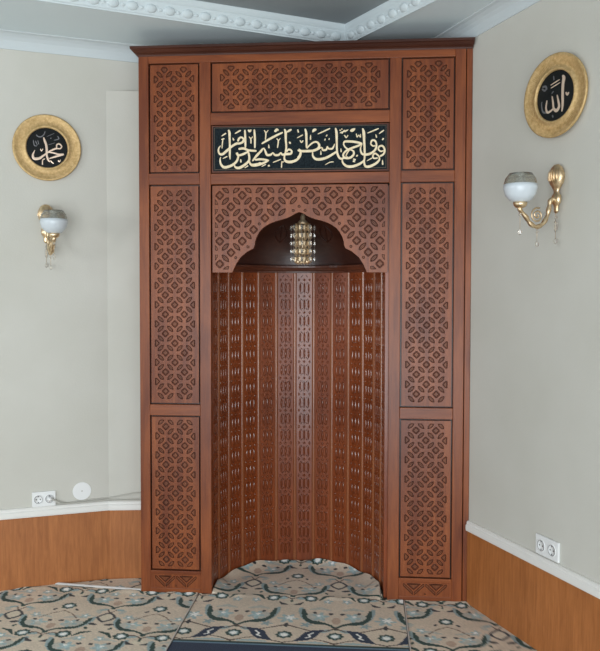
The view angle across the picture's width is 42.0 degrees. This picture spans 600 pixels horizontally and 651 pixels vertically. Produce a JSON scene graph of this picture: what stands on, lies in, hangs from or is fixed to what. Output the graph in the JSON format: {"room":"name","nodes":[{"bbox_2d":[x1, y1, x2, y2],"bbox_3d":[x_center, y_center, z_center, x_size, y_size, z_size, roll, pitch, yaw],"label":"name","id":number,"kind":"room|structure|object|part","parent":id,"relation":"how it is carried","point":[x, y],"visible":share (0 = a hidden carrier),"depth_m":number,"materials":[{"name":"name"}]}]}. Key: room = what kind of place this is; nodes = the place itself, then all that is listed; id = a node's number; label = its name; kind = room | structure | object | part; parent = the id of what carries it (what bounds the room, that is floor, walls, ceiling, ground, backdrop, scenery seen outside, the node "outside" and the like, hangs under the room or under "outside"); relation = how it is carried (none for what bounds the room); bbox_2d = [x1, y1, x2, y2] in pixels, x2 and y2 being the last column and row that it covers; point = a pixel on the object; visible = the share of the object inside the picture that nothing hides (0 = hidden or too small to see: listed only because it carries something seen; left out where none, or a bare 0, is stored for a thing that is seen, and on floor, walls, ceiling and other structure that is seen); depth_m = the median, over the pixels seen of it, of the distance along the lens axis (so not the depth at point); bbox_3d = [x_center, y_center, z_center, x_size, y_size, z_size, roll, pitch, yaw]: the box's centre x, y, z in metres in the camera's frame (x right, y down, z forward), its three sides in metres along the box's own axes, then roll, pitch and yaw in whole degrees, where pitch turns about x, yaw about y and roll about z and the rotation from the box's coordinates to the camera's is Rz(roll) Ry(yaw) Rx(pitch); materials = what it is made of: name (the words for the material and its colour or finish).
{"room":"mosque","nodes":[
{"label":"mosque","id":0,"kind":"room"},
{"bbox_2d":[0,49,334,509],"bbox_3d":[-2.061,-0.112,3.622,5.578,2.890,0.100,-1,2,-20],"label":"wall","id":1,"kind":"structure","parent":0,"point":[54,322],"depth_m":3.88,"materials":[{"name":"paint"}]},
{"bbox_2d":[32,491,55,506],"bbox_3d":[-1.269,0.863,3.874,0.112,0.074,0.036,-1,2,-20],"label":"wall socket","id":2,"kind":"object","parent":1,"relation":"attached to","point":[44,498],"visible":1,"depth_m":3.88,"materials":[{"name":"white plastic"}]},
{"bbox_2d":[34,495,42,503],"bbox_3d":[-1.296,0.863,3.870,0.045,0.045,0.003,-1,2,-20],"label":"outlet","id":3,"kind":"object","parent":2,"relation":"attached to","point":[38,499],"depth_m":3.87,"materials":[{"name":"grey plastic"}]},
{"bbox_2d":[45,494,53,502],"bbox_3d":[-1.247,0.862,3.889,0.045,0.045,0.003,-1,2,-20],"label":"outlet","id":4,"kind":"object","parent":2,"relation":"attached to","point":[48,497],"depth_m":3.88,"materials":[{"name":"grey plastic"}]},
{"bbox_2d":[12,114,80,180],"bbox_3d":[-1.240,-0.871,3.832,0.322,0.322,0.019,-1,2,-20],"label":"wall plate","id":5,"kind":"object","parent":1,"relation":"attached to","point":[46,147],"visible":1,"depth_m":3.83,"materials":[{"name":"gold metal"}]},
{"bbox_2d":[37,205,67,269],"bbox_3d":[-1.186,-0.428,3.749,0.134,0.323,0.252,-1,2,-20],"label":"wall lamp","id":6,"kind":"object","parent":1,"relation":"attached to","point":[53,222],"visible":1,"depth_m":3.67,"materials":[{"name":"white glass"}]},
{"bbox_3d":[-1.199,-0.401,3.759,0.020,0.126,0.173,-1,2,-29],"label":"arm","id":7,"kind":"part","parent":6,"relation":"part of","materials":[{"name":"gold metal"}]},
{"bbox_3d":[-1.162,-0.468,3.690,0.128,0.068,0.128,-1,2,-20],"label":"lamp shade","id":8,"kind":"part","parent":6,"relation":"part of","materials":[{"name":"white glass"}]},
{"bbox_2d":[0,510,109,590],"bbox_3d":[-2.816,1.140,3.329,3.932,0.366,0.012,-1,2,-20],"label":"wood wall panel","id":9,"kind":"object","parent":1,"relation":"attached to","point":[65,548],"depth_m":3.90,"materials":[{"name":"brown wood"}]},
{"bbox_2d":[0,500,109,519],"bbox_3d":[-2.813,0.939,3.318,3.934,0.046,0.022,-1,2,-20],"label":"chair rail","id":10,"kind":"object","parent":1,"relation":"attached to","point":[27,512],"visible":1,"depth_m":3.89,"materials":[{"name":"white"}]},
{"bbox_2d":[52,499,140,503],"bbox_3d":[-1.007,0.876,3.953,0.489,0.039,0.057,0,2,-13],"label":"cable","id":11,"kind":"object","parent":10,"relation":"on","point":[52,499],"visible":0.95,"depth_m":3.97,"materials":[{"name":"grey plastic"}]},
{"bbox_2d":[57,492,140,503],"bbox_3d":[-0.994,0.872,3.968,0.462,0.043,0.044,0,2,-11],"label":"cable","id":12,"kind":"object","parent":10,"relation":"on","point":[139,492],"visible":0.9,"depth_m":3.98,"materials":[{"name":"grey plastic"}]},
{"bbox_2d":[0,29,144,62],"bbox_3d":[-2.077,-1.357,3.483,5.478,0.070,0.068,-1,2,-20],"label":"crown molding","id":13,"kind":"structure","parent":1,"relation":"attached to","point":[11,40],"depth_m":3.83,"materials":[{"name":"grey paint"}]},
{"bbox_2d":[73,482,90,499],"bbox_3d":[-1.103,0.837,3.952,0.090,0.090,0.004,-1,2,-20],"label":"junction cover","id":14,"kind":"object","parent":1,"relation":"attached to","point":[82,490],"visible":1,"depth_m":3.95,"materials":[{"name":"white plastic"}]},
{"bbox_2d":[106,91,140,499],"bbox_3d":[-0.860,0.061,3.982,0.228,2.485,0.062,-1,2,-20],"label":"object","id":15,"kind":"structure","parent":1,"relation":"attached to","point":[122,107],"depth_m":3.97,"materials":[{"name":"paint"}]},
{"bbox_2d":[109,500,140,509],"bbox_3d":[-0.871,0.919,3.995,0.206,0.046,0.022,0,2,-3],"label":"chair rail","id":16,"kind":"object","parent":1,"relation":"attached to","point":[113,505],"visible":0.65,"depth_m":3.99,"materials":[{"name":"white"}]},
{"bbox_2d":[110,510,140,578],"bbox_3d":[-0.871,1.120,4.007,0.204,0.366,0.012,0,2,-3],"label":"baseboard","id":17,"kind":"structure","parent":1,"relation":"attached to","point":[125,525],"depth_m":4.00,"materials":[{"name":"brown wood"}]},
{"bbox_2d":[0,0,493,45],"bbox_3d":[-0.818,-1.270,-0.020,8.277,0.001,9.386,0,2,5],"label":"ceiling","id":18,"kind":"structure","parent":0,"point":[431,20],"depth_m":3.64,"materials":[{"name":"paint"}]},
{"bbox_2d":[197,0,387,23],"bbox_3d":[-0.075,-1.391,0.415,4.288,0.045,6.397,-1,2,-25],"label":"ceiling","id":19,"kind":"structure","parent":0,"point":[337,11],"depth_m":3.63,"materials":[{"name":"paint"}]},
{"bbox_2d":[167,587,461,650],"bbox_3d":[-0.823,1.465,0.074,5.629,0.048,7.732,-1,2,-20],"label":"floor","id":20,"kind":"structure","parent":0,"point":[381,592],"depth_m":3.64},
{"bbox_2d":[55,582,140,590],"bbox_3d":[-1.004,1.295,3.878,0.459,0.011,0.016,0,2,11],"label":"edging","id":21,"kind":"object","parent":20,"relation":"on","point":[58,583],"visible":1,"depth_m":3.88,"materials":[{"name":"grey"}]},
{"bbox_2d":[0,584,197,650],"bbox_3d":[-2.088,1.375,1.648,2.810,0.018,4.652,0,2,5],"label":"carpet","id":22,"kind":"object","parent":20,"relation":"on","point":[54,617],"visible":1,"depth_m":3.49,"materials":[{"name":"beige carpet"}]},
{"bbox_2d":[74,578,140,587],"bbox_3d":[-0.982,1.302,3.948,0.424,0.008,0.170,0,2,5],"label":"carpet offcut","id":23,"kind":"object","parent":20,"relation":"on","point":[131,582],"visible":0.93,"depth_m":3.94,"materials":[{"name":"beige carpet"}]},
{"bbox_2d":[165,593,198,650],"bbox_3d":[-0.668,1.369,1.723,0.006,0.005,4.140,0,2,5],"label":"carpet seam","id":24,"kind":"object","parent":20,"relation":"on","point":[198,593],"visible":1,"depth_m":3.43,"materials":[{"name":"grey plastic"}]},
{"bbox_2d":[167,558,408,650],"bbox_3d":[-0.172,1.363,1.717,0.980,0.043,5.056,0,2,5],"label":"carpet","id":25,"kind":"object","parent":20,"relation":"on","point":[318,604],"visible":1,"depth_m":3.56,"materials":[{"name":"beige carpet"}]},
{"bbox_2d":[129,37,474,601],"bbox_3d":[0.016,-0.015,3.940,1.610,2.622,0.549,0,2,5],"label":"niche","id":26,"kind":"object","parent":20,"relation":"on","point":[320,408],"visible":1,"depth_m":3.73,"materials":[{"name":"brown wood"}]},
{"bbox_3d":[-0.600,-0.701,3.747,0.247,0.053,0.028,0,2,5],"label":"rail","id":27,"kind":"part","parent":26,"relation":"part of","materials":[{"name":"brown wood"}]},
{"bbox_3d":[-0.600,-0.988,3.736,0.232,0.507,0.018,0,2,5],"label":"carved panel","id":28,"kind":"part","parent":26,"relation":"part of","materials":[{"name":"brown wood"}]},
{"bbox_3d":[-0.602,0.408,3.785,0.247,0.053,0.028,0,2,5],"label":"rail","id":29,"kind":"part","parent":26,"relation":"part of","materials":[{"name":"brown wood"}]},
{"bbox_3d":[-0.601,-0.146,3.765,0.232,1.041,0.018,0,2,5],"label":"carved panel","id":30,"kind":"part","parent":26,"relation":"part of","materials":[{"name":"brown wood"}]},
{"bbox_3d":[-0.603,1.289,3.816,0.247,0.022,0.028,0,2,5],"label":"rail","id":31,"kind":"part","parent":26,"relation":"part of","materials":[{"name":"brown wood"}]},
{"bbox_3d":[-0.603,1.202,3.813,0.247,0.019,0.028,0,2,5],"label":"rail","id":32,"kind":"part","parent":26,"relation":"part of","materials":[{"name":"brown wood"}]},
{"bbox_3d":[-0.604,1.245,3.811,0.247,0.066,0.018,0,2,5],"label":"foot panel","id":33,"kind":"part","parent":26,"relation":"part of","materials":[{"name":"brown wood"}]},
{"bbox_3d":[-0.603,0.814,3.798,0.232,0.744,0.018,0,2,5],"label":"carved panel","id":34,"kind":"part","parent":26,"relation":"part of","materials":[{"name":"brown wood"}]},
{"bbox_3d":[-0.003,-0.696,3.697,0.846,0.052,0.028,0,2,5],"label":"rail","id":35,"kind":"part","parent":26,"relation":"part of","materials":[{"name":"brown wood"}]},
{"bbox_3d":[0.006,-0.295,3.989,0.848,0.042,0.424,0,2,5],"label":"niche cornice","id":36,"kind":"part","parent":26,"relation":"part of","materials":[{"name":"brown wood"}]},
{"bbox_3d":[-0.003,-0.836,3.681,0.822,0.206,0.005,0,2,5],"label":"inscription panel","id":37,"kind":"part","parent":26,"relation":"part of","materials":[{"name":"wood"}]},
{"bbox_3d":[-0.002,-1.126,3.680,0.831,0.224,0.018,0,2,5],"label":"carved panel","id":38,"kind":"part","parent":26,"relation":"part of","materials":[{"name":"brown wood"}]},
{"bbox_3d":[-0.003,-0.458,3.703,0.831,0.412,0.020,0,2,5],"label":"arch panel","id":39,"kind":"part","parent":26,"relation":"part of","materials":[{"name":"brown wood"}]},
{"bbox_3d":[-0.002,-0.979,3.687,0.846,0.056,0.028,0,2,5],"label":"rail","id":40,"kind":"part","parent":26,"relation":"part of","materials":[{"name":"brown wood"}]},
{"bbox_3d":[-0.002,-0.836,3.694,0.838,0.222,0.024,0,2,5],"label":"inscription frame","id":41,"kind":"part","parent":26,"relation":"part of","materials":[{"name":"brown wood"}]},
{"bbox_3d":[-0.002,-1.264,3.677,1.447,0.037,0.028,0,2,5],"label":"rail","id":42,"kind":"part","parent":26,"relation":"part of","materials":[{"name":"brown wood"}]},
{"bbox_3d":[0.004,-1.300,3.723,1.610,0.038,0.203,0,2,5],"label":"crown moulding","id":43,"kind":"part","parent":26,"relation":"part of","materials":[{"name":"brown wood"}]},
{"bbox_2d":[290,213,315,264],"bbox_3d":[0.014,-0.470,3.890,0.117,0.334,0.117,1,2,27],"label":"hanging lamp","id":44,"kind":"object","parent":26,"relation":"hanging from","point":[300,238],"visible":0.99,"depth_m":3.86,"materials":[{"name":"gold metal"}]},
{"bbox_3d":[0.014,-0.410,3.892,0.116,0.201,0.102,0,2,5],"label":"frame","id":45,"kind":"part","parent":44,"relation":"part of","materials":[{"name":"gold metal"}]},
{"bbox_3d":[0.592,1.294,3.714,0.247,0.022,0.028,0,2,5],"label":"rail","id":46,"kind":"part","parent":26,"relation":"part of","materials":[{"name":"brown wood"}]},
{"bbox_3d":[0.592,1.250,3.709,0.247,0.066,0.018,0,2,5],"label":"foot panel","id":47,"kind":"part","parent":26,"relation":"part of","materials":[{"name":"brown wood"}]},
{"bbox_3d":[0.592,1.208,3.711,0.247,0.019,0.028,0,2,5],"label":"rail","id":48,"kind":"part","parent":26,"relation":"part of","materials":[{"name":"brown wood"}]},
{"bbox_3d":[0.593,0.819,3.696,0.232,0.744,0.018,0,2,5],"label":"carved panel","id":49,"kind":"part","parent":26,"relation":"part of","materials":[{"name":"brown wood"}]},
{"bbox_3d":[0.594,0.413,3.684,0.247,0.053,0.028,0,2,5],"label":"rail","id":50,"kind":"part","parent":26,"relation":"part of","materials":[{"name":"brown wood"}]},
{"bbox_3d":[0.594,-0.141,3.663,0.232,1.041,0.018,0,2,5],"label":"carved panel","id":51,"kind":"part","parent":26,"relation":"part of","materials":[{"name":"brown wood"}]},
{"bbox_3d":[0.595,-0.695,3.646,0.247,0.053,0.028,0,2,5],"label":"rail","id":52,"kind":"part","parent":26,"relation":"part of","materials":[{"name":"brown wood"}]},
{"bbox_3d":[0.596,-0.982,3.634,0.232,0.507,0.018,0,2,5],"label":"carved panel","id":53,"kind":"part","parent":26,"relation":"part of","materials":[{"name":"brown wood"}]},
{"bbox_2d":[404,600,410,650],"bbox_3d":[0.318,1.373,1.639,0.006,0.005,4.140,0,2,5],"label":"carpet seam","id":54,"kind":"object","parent":20,"relation":"on","point":[404,600],"visible":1,"depth_m":3.42,"materials":[{"name":"grey plastic"}]},
{"bbox_2d":[405,600,536,650],"bbox_3d":[1.342,1.397,1.178,2.111,0.018,4.897,0,2,5],"label":"carpet","id":55,"kind":"object","parent":20,"relation":"on","point":[438,625],"visible":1,"depth_m":3.37,"materials":[{"name":"beige carpet"}]},
{"bbox_2d":[388,0,599,583],"bbox_3d":[1.823,-0.015,0.989,0.100,2.890,7.523,-1,2,-20],"label":"wall","id":56,"kind":"structure","parent":0,"point":[534,428],"depth_m":3.19,"materials":[{"name":"paint"}]},
{"bbox_2d":[38,0,435,40],"bbox_3d":[0.586,-1.371,1.722,6.817,0.093,3.143,2,2,36],"label":"trim","id":57,"kind":"structure","parent":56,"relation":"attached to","point":[190,11],"depth_m":3.62,"materials":[{"name":"white paint"}]},
{"bbox_2d":[434,0,540,37],"bbox_3d":[1.746,-1.263,0.917,0.068,0.070,7.523,-1,2,-20],"label":"crown molding","id":58,"kind":"structure","parent":56,"relation":"attached to","point":[495,12],"depth_m":3.44,"materials":[{"name":"grey paint"}]},
{"bbox_2d":[466,520,599,598],"bbox_3d":[1.923,1.047,0.571,0.022,0.046,6.600,-1,2,-20],"label":"chair rail","id":59,"kind":"object","parent":56,"relation":"attached to","point":[564,573],"visible":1,"depth_m":3.17,"materials":[{"name":"white"}]},
{"bbox_2d":[467,531,599,650],"bbox_3d":[1.927,1.246,0.579,0.012,0.360,6.600,-1,2,-20],"label":"wainscoting","id":60,"kind":"structure","parent":56,"relation":"attached to","point":[546,612],"depth_m":3.23,"materials":[{"name":"brown wood"}]},
{"bbox_2d":[503,164,564,246],"bbox_3d":[0.898,-0.462,2.996,0.254,0.323,0.128,-1,2,-20],"label":"wall lamp","id":61,"kind":"object","parent":56,"relation":"attached to","point":[519,188],"visible":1,"depth_m":2.97,"materials":[{"name":"gold metal"}]},
{"bbox_3d":[0.839,-0.503,2.973,0.128,0.068,0.128,-1,2,-20],"label":"lamp shade","id":62,"kind":"part","parent":61,"relation":"part of","materials":[{"name":"white glass"}]},
{"bbox_3d":[0.909,-0.434,3.002,0.173,0.126,0.020,-1,2,-20],"label":"arm","id":63,"kind":"part","parent":61,"relation":"part of","materials":[{"name":"gold metal"}]},
{"bbox_2d":[536,533,559,562],"bbox_3d":[0.989,0.889,3.124,0.014,0.080,0.142,-1,2,-20],"label":"wall socket","id":64,"kind":"object","parent":56,"relation":"attached to","point":[546,547],"visible":1,"depth_m":3.11,"materials":[{"name":"white plastic"}]},
{"bbox_2d":[537,539,544,551],"bbox_3d":[0.973,0.888,3.154,0.003,0.048,0.048,-1,2,-20],"label":"outlet","id":65,"kind":"object","parent":64,"relation":"attached to","point":[540,542],"depth_m":3.15,"materials":[{"name":"grey plastic"}]},
{"bbox_2d":[547,544,555,556],"bbox_3d":[0.996,0.890,3.091,0.003,0.048,0.048,-1,2,-20],"label":"outlet","id":66,"kind":"object","parent":64,"relation":"attached to","point":[551,548],"depth_m":3.09,"materials":[{"name":"grey plastic"}]},
{"bbox_2d":[524,52,587,137],"bbox_3d":[0.985,-0.887,3.015,0.019,0.320,0.320,-1,2,-28],"label":"wall plate","id":67,"kind":"object","parent":56,"relation":"attached to","point":[556,92],"visible":1,"depth_m":3.01,"materials":[{"name":"gold metal"}]}
]}

